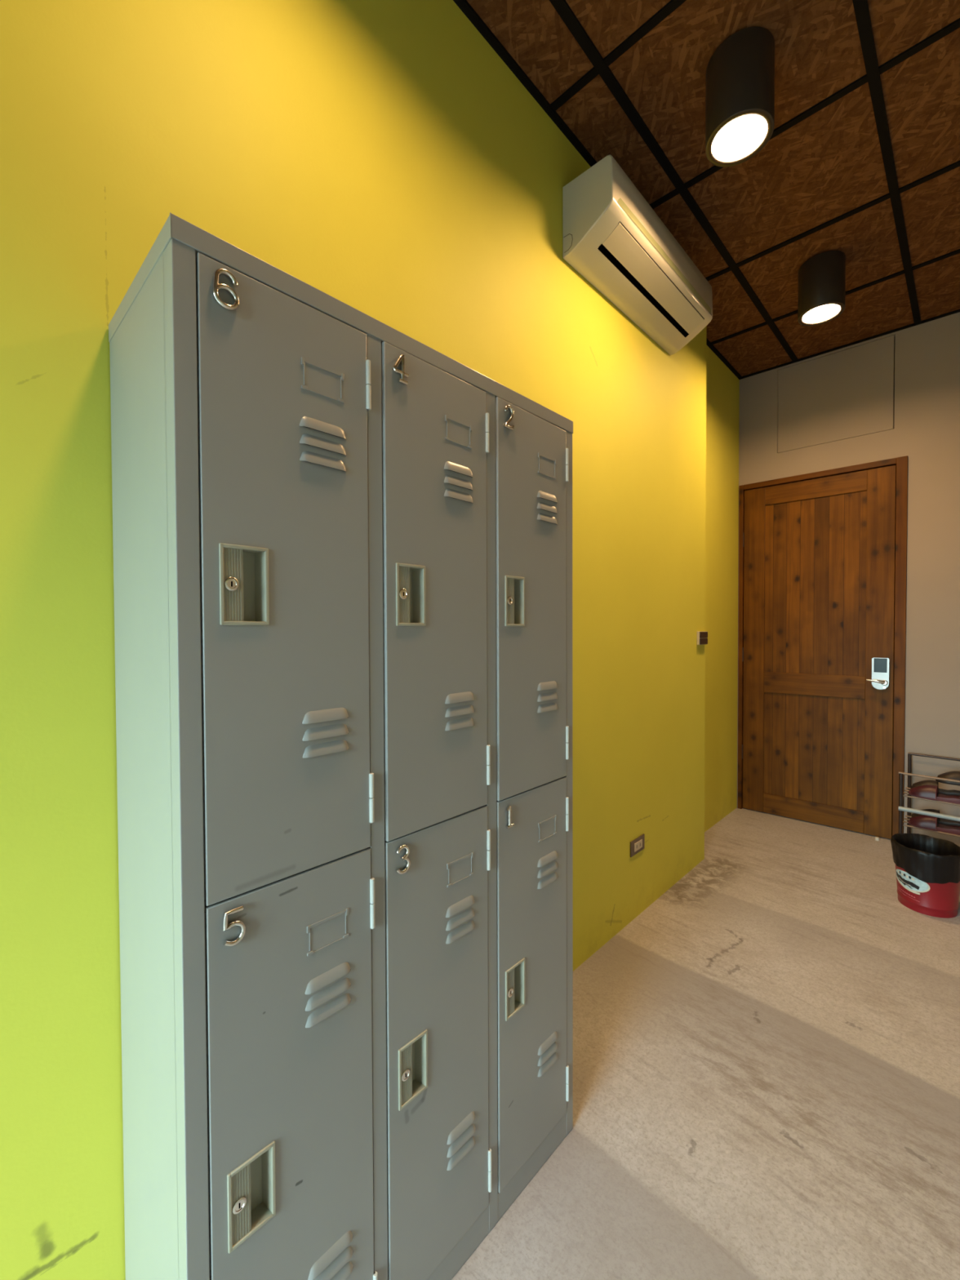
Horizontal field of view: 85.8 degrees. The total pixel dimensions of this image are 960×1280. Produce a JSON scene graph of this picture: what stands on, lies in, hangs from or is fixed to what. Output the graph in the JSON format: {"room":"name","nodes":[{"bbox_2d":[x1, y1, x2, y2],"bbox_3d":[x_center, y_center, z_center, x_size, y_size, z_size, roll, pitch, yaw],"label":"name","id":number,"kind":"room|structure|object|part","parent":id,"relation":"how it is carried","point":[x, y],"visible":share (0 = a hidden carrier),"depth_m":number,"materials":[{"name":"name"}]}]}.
{"room":"locker room","nodes":[
{"label":"locker room","id":0,"kind":"room"},
{"bbox_2d":[0,0,739,1279],"bbox_3d":[-0.127,-0.324,1.645,0.320,3.144,5.956,1,1,44],"label":"wall","id":1,"kind":"structure","parent":0,"point":[383,157],"depth_m":1.06,"materials":[{"name":"yellow paint"}]},
{"bbox_2d":[453,0,742,379],"bbox_3d":[0.827,-1.784,0.682,2.640,0.011,5.686,1,1,44],"label":"trim","id":2,"kind":"structure","parent":1,"relation":"attached to","point":[463,5],"depth_m":1.67,"materials":[{"name":"black metal"}]},
{"bbox_2d":[562,154,712,355],"bbox_3d":[0.679,-1.490,2.095,0.198,0.252,0.908,1,1,44],"label":"air conditioner","id":3,"kind":"object","parent":1,"relation":"attached to","point":[613,237],"visible":1,"depth_m":1.93,"materials":[{"name":"beige plastic"}]},
{"bbox_2d":[597,243,688,337],"bbox_3d":[0.691,-1.403,2.106,0.018,0.020,0.774,1,1,44],"label":"outlet","id":4,"kind":"object","parent":3,"relation":"attached to","point":[607,254],"depth_m":2.06,"materials":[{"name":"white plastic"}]},
{"bbox_2d":[630,833,644,857],"bbox_3d":[0.700,0.911,2.292,0.009,0.067,0.128,1,1,44],"label":"wall socket","id":5,"kind":"object","parent":1,"relation":"attached to","point":[637,845],"visible":1,"depth_m":2.28,"materials":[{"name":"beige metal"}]},
{"bbox_2d":[697,631,707,644],"bbox_3d":[1.207,-0.011,2.804,0.017,0.072,0.114,1,1,44],"label":"wall switch","id":6,"kind":"object","parent":1,"relation":"attached to","point":[702,636],"visible":1,"depth_m":2.78,"materials":[{"name":"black plastic"}]},
{"bbox_2d":[451,808,959,1279],"bbox_3d":[0.814,1.334,0.888,3.120,0.150,6.106,1,1,44],"label":"floor","id":7,"kind":"structure","parent":0,"point":[766,1055],"depth_m":1.44,"materials":[{"name":"concrete"}]},
{"bbox_2d":[108,212,573,1279],"bbox_3d":[-0.192,0.358,1.097,0.350,1.798,0.896,1,1,44],"label":"locker","id":8,"kind":"object","parent":7,"relation":"on","point":[342,544],"visible":1,"depth_m":0.82,"materials":[{"name":"grey metal"}]},
{"bbox_3d":[-0.332,-0.075,0.719,0.027,0.109,0.066,1,1,44],"label":"recessed handle","id":9,"kind":"part","parent":8,"relation":"part of","materials":[{"name":"plastic"}]},
{"bbox_3d":[-0.329,0.781,0.735,0.027,0.108,0.066,1,1,44],"label":"recessed handle","id":10,"kind":"part","parent":8,"relation":"part of","materials":[{"name":"plastic"}]},
{"bbox_3d":[-0.276,-0.076,0.769,0.019,0.851,0.256,1,1,44],"label":"door","id":11,"kind":"part","parent":8,"relation":"part of","materials":[{"name":"metal"}]},
{"bbox_3d":[-0.273,0.776,0.785,0.019,0.848,0.256,1,1,44],"label":"door","id":12,"kind":"part","parent":8,"relation":"part of","materials":[{"name":"metal"}]},
{"bbox_3d":[-0.131,-0.080,0.926,0.027,0.109,0.066,1,1,43],"label":"recessed handle","id":13,"kind":"part","parent":8,"relation":"part of","materials":[{"name":"plastic"}]},
{"bbox_3d":[-0.129,0.777,0.943,0.027,0.108,0.066,1,1,43],"label":"recessed handle","id":14,"kind":"part","parent":8,"relation":"part of","materials":[{"name":"plastic"}]},
{"bbox_3d":[-0.076,-0.081,0.976,0.019,0.851,0.256,1,1,43],"label":"door","id":15,"kind":"part","parent":8,"relation":"part of","materials":[{"name":"grey metal"}]},
{"bbox_3d":[-0.073,0.772,0.993,0.019,0.848,0.256,1,1,43],"label":"door","id":16,"kind":"part","parent":8,"relation":"part of","materials":[{"name":"metal"}]},
{"bbox_3d":[0.068,-0.084,1.135,0.027,0.109,0.066,1,1,43],"label":"recessed handle","id":17,"kind":"part","parent":8,"relation":"part of","materials":[{"name":"plastic"}]},
{"bbox_3d":[0.070,0.772,1.152,0.027,0.108,0.066,1,1,43],"label":"recessed handle","id":18,"kind":"part","parent":8,"relation":"part of","materials":[{"name":"plastic"}]},
{"bbox_3d":[0.123,-0.086,1.185,0.019,0.851,0.256,1,1,43],"label":"door","id":19,"kind":"part","parent":8,"relation":"part of","materials":[{"name":"grey metal"}]},
{"bbox_3d":[0.126,0.767,1.202,0.019,0.848,0.256,1,1,43],"label":"door","id":20,"kind":"part","parent":8,"relation":"part of","materials":[{"name":"metal"}]},
{"bbox_2d":[890,833,959,918],"bbox_3d":[2.062,1.082,2.383,0.263,0.289,0.264,1,1,44],"label":"bucket","id":21,"kind":"object","parent":7,"relation":"on","point":[927,868],"visible":1,"depth_m":2.31,"materials":[{"name":"plastic"}]},
{"bbox_2d":[898,752,959,837],"bbox_3d":[2.631,0.941,2.660,0.718,0.552,0.377,1,1,44],"label":"shoe rack","id":22,"kind":"object","parent":7,"relation":"on","point":[901,808],"visible":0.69,"depth_m":2.77,"materials":[{"name":"metal"}]},
{"bbox_3d":[2.265,0.966,2.782,0.017,0.500,0.017,1,1,44],"label":"post","id":23,"kind":"part","parent":22,"relation":"part of","materials":[{"name":"metal"}]},
{"bbox_3d":[2.511,0.938,3.023,0.017,0.546,0.017,1,1,44],"label":"post","id":24,"kind":"part","parent":22,"relation":"part of","materials":[{"name":"metal"}]},
{"bbox_3d":[2.516,0.719,2.536,0.718,0.012,0.012,1,1,44],"label":"rail","id":25,"kind":"part","parent":22,"relation":"part of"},
{"bbox_3d":[2.509,0.908,2.531,0.713,0.023,0.023,1,1,44],"label":"rail","id":26,"kind":"part","parent":22,"relation":"part of","materials":[{"name":"silver metal"}]},
{"bbox_3d":[2.540,1.006,2.561,0.696,0.009,0.009,1,1,44],"label":"shelf rod","id":27,"kind":"part","parent":22,"relation":"part of","materials":[{"name":"silver metal"}]},
{"bbox_3d":[2.540,0.846,2.558,0.696,0.009,0.009,1,1,44],"label":"shelf rod","id":28,"kind":"part","parent":22,"relation":"part of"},
{"bbox_2d":[907,814,959,835],"bbox_3d":[2.420,0.964,2.720,0.256,0.070,0.096,1,1,42],"label":"slipper","id":29,"kind":"object","parent":22,"relation":"on","point":[926,822],"visible":0.86,"depth_m":2.72,"materials":[{"name":"red plastic"}]},
{"bbox_3d":[2.759,0.668,2.780,0.704,0.013,0.013,1,1,44],"label":"rail","id":30,"kind":"part","parent":22,"relation":"part of","materials":[{"name":"metal"}]},
{"bbox_2d":[908,784,959,804],"bbox_3d":[2.419,0.804,2.716,0.096,0.070,0.256,-1,1,-45],"label":"slipper","id":31,"kind":"object","parent":22,"relation":"on","point":[927,791],"visible":1,"depth_m":2.72,"materials":[{"name":"red plastic"}]},
{"bbox_2d":[910,780,959,796],"bbox_3d":[2.504,0.802,2.805,0.256,0.070,0.096,1,1,41],"label":"slipper","id":32,"kind":"object","parent":22,"relation":"on","point":[948,793],"visible":0.58,"depth_m":2.80,"materials":[{"name":"brown leather"}]},
{"bbox_2d":[911,808,959,826],"bbox_3d":[2.508,0.962,2.805,0.096,0.070,0.256,-1,1,-45],"label":"slipper","id":33,"kind":"object","parent":22,"relation":"on","point":[940,820],"visible":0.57,"depth_m":2.79,"materials":[{"name":"brown leather"}]},
{"bbox_2d":[935,770,959,786],"bbox_3d":[2.573,0.731,2.724,0.256,0.070,0.096,1,1,37],"label":"slipper","id":34,"kind":"object","parent":22,"relation":"on","point":[950,775],"visible":0.82,"depth_m":2.74,"materials":[{"name":"brown leather"}]},
{"bbox_2d":[466,0,959,376],"bbox_3d":[0.860,-1.837,0.774,2.960,0.094,6.106,1,1,44],"label":"ceiling","id":35,"kind":"structure","parent":0,"point":[828,165],"depth_m":1.86,"materials":[{"name":"brown wood"}]},
{"bbox_2d":[705,26,774,167],"bbox_3d":[0.808,-1.680,1.610,0.192,0.237,0.192,1,1,44],"label":"ceiling light","id":36,"kind":"object","parent":35,"relation":"in","point":[740,102],"visible":1,"depth_m":1.55,"materials":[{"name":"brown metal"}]},
{"bbox_2d":[711,114,767,155],"bbox_3d":[0.808,-1.581,1.612,0.154,0.001,0.154,1,1,44],"label":"diffuser","id":37,"kind":"object","parent":36,"relation":"attached to","point":[740,135],"depth_m":1.62,"materials":[{"name":"white plastic"}]},
{"bbox_2d":[549,0,959,361],"bbox_3d":[0.845,-1.786,0.700,2.640,0.009,5.736,1,1,44],"label":"grid","id":38,"kind":"object","parent":35,"relation":"attached to","point":[601,64],"visible":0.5,"depth_m":1.83,"materials":[{"name":"black metal"}]},
{"bbox_2d":[797,250,845,325],"bbox_3d":[1.657,-1.700,2.508,0.192,0.237,0.192,1,1,44],"label":"ceiling light","id":39,"kind":"object","parent":35,"relation":"in","point":[821,277],"visible":1,"depth_m":2.44,"materials":[{"name":"black metal"}]},
{"bbox_2d":[802,304,839,319],"bbox_3d":[1.657,-1.601,2.510,0.154,0.001,0.154,1,1,44],"label":"diffuser","id":40,"kind":"object","parent":39,"relation":"attached to","point":[823,311],"depth_m":2.52,"materials":[{"name":"white plastic"}]},
{"bbox_2d":[737,311,959,846],"bbox_3d":[2.851,-0.357,2.829,2.840,3.144,0.120,1,1,42],"label":"wall","id":41,"kind":"structure","parent":0,"point":[926,428],"depth_m":3.00,"materials":[{"name":"grey paint"}]},
{"bbox_2d":[737,455,907,839],"bbox_3d":[2.195,0.060,3.384,0.918,2.294,0.162,1,1,42],"label":"door","id":42,"kind":"structure","parent":41,"relation":"in","point":[823,554],"depth_m":3.34,"materials":[{"name":"brown wood"}]},
{"bbox_3d":[2.191,1.133,3.417,0.565,0.134,0.041,1,1,42],"label":"rail","id":43,"kind":"part","parent":42,"relation":"part of","materials":[{"name":"brown wood"}]},
{"bbox_3d":[2.188,0.293,3.401,0.565,0.141,0.041,1,1,42],"label":"rail","id":44,"kind":"part","parent":42,"relation":"part of","materials":[{"name":"brown wood"}]},
{"bbox_3d":[2.190,0.082,3.398,0.585,2.150,0.028,1,1,42],"label":"plank panel","id":45,"kind":"part","parent":42,"relation":"part of","materials":[{"name":"brown wood"}]},
{"bbox_3d":[2.183,-0.986,3.377,0.565,0.124,0.041,1,1,42],"label":"rail","id":46,"kind":"part","parent":42,"relation":"part of","materials":[{"name":"brown wood"}]},
{"bbox_3d":[2.397,0.267,3.119,0.100,0.056,0.038,1,1,42],"label":"lever handle","id":47,"kind":"part","parent":42,"relation":"part of","materials":[{"name":"silver metal"}]},
{"bbox_2d":[777,335,894,453],"bbox_3d":[2.248,-1.540,3.294,0.612,0.552,0.030,1,1,42],"label":"access panel","id":48,"kind":"object","parent":41,"relation":"attached to","point":[847,393],"visible":1,"depth_m":3.26,"materials":[{"name":"grey paint"}]},
{"bbox_2d":[738,309,959,379],"bbox_3d":[2.799,-1.831,2.750,2.640,0.011,0.018,1,1,42],"label":"trim","id":49,"kind":"structure","parent":41,"relation":"attached to","point":[957,310],"depth_m":3.18,"materials":[{"name":"black metal"}]}
]}

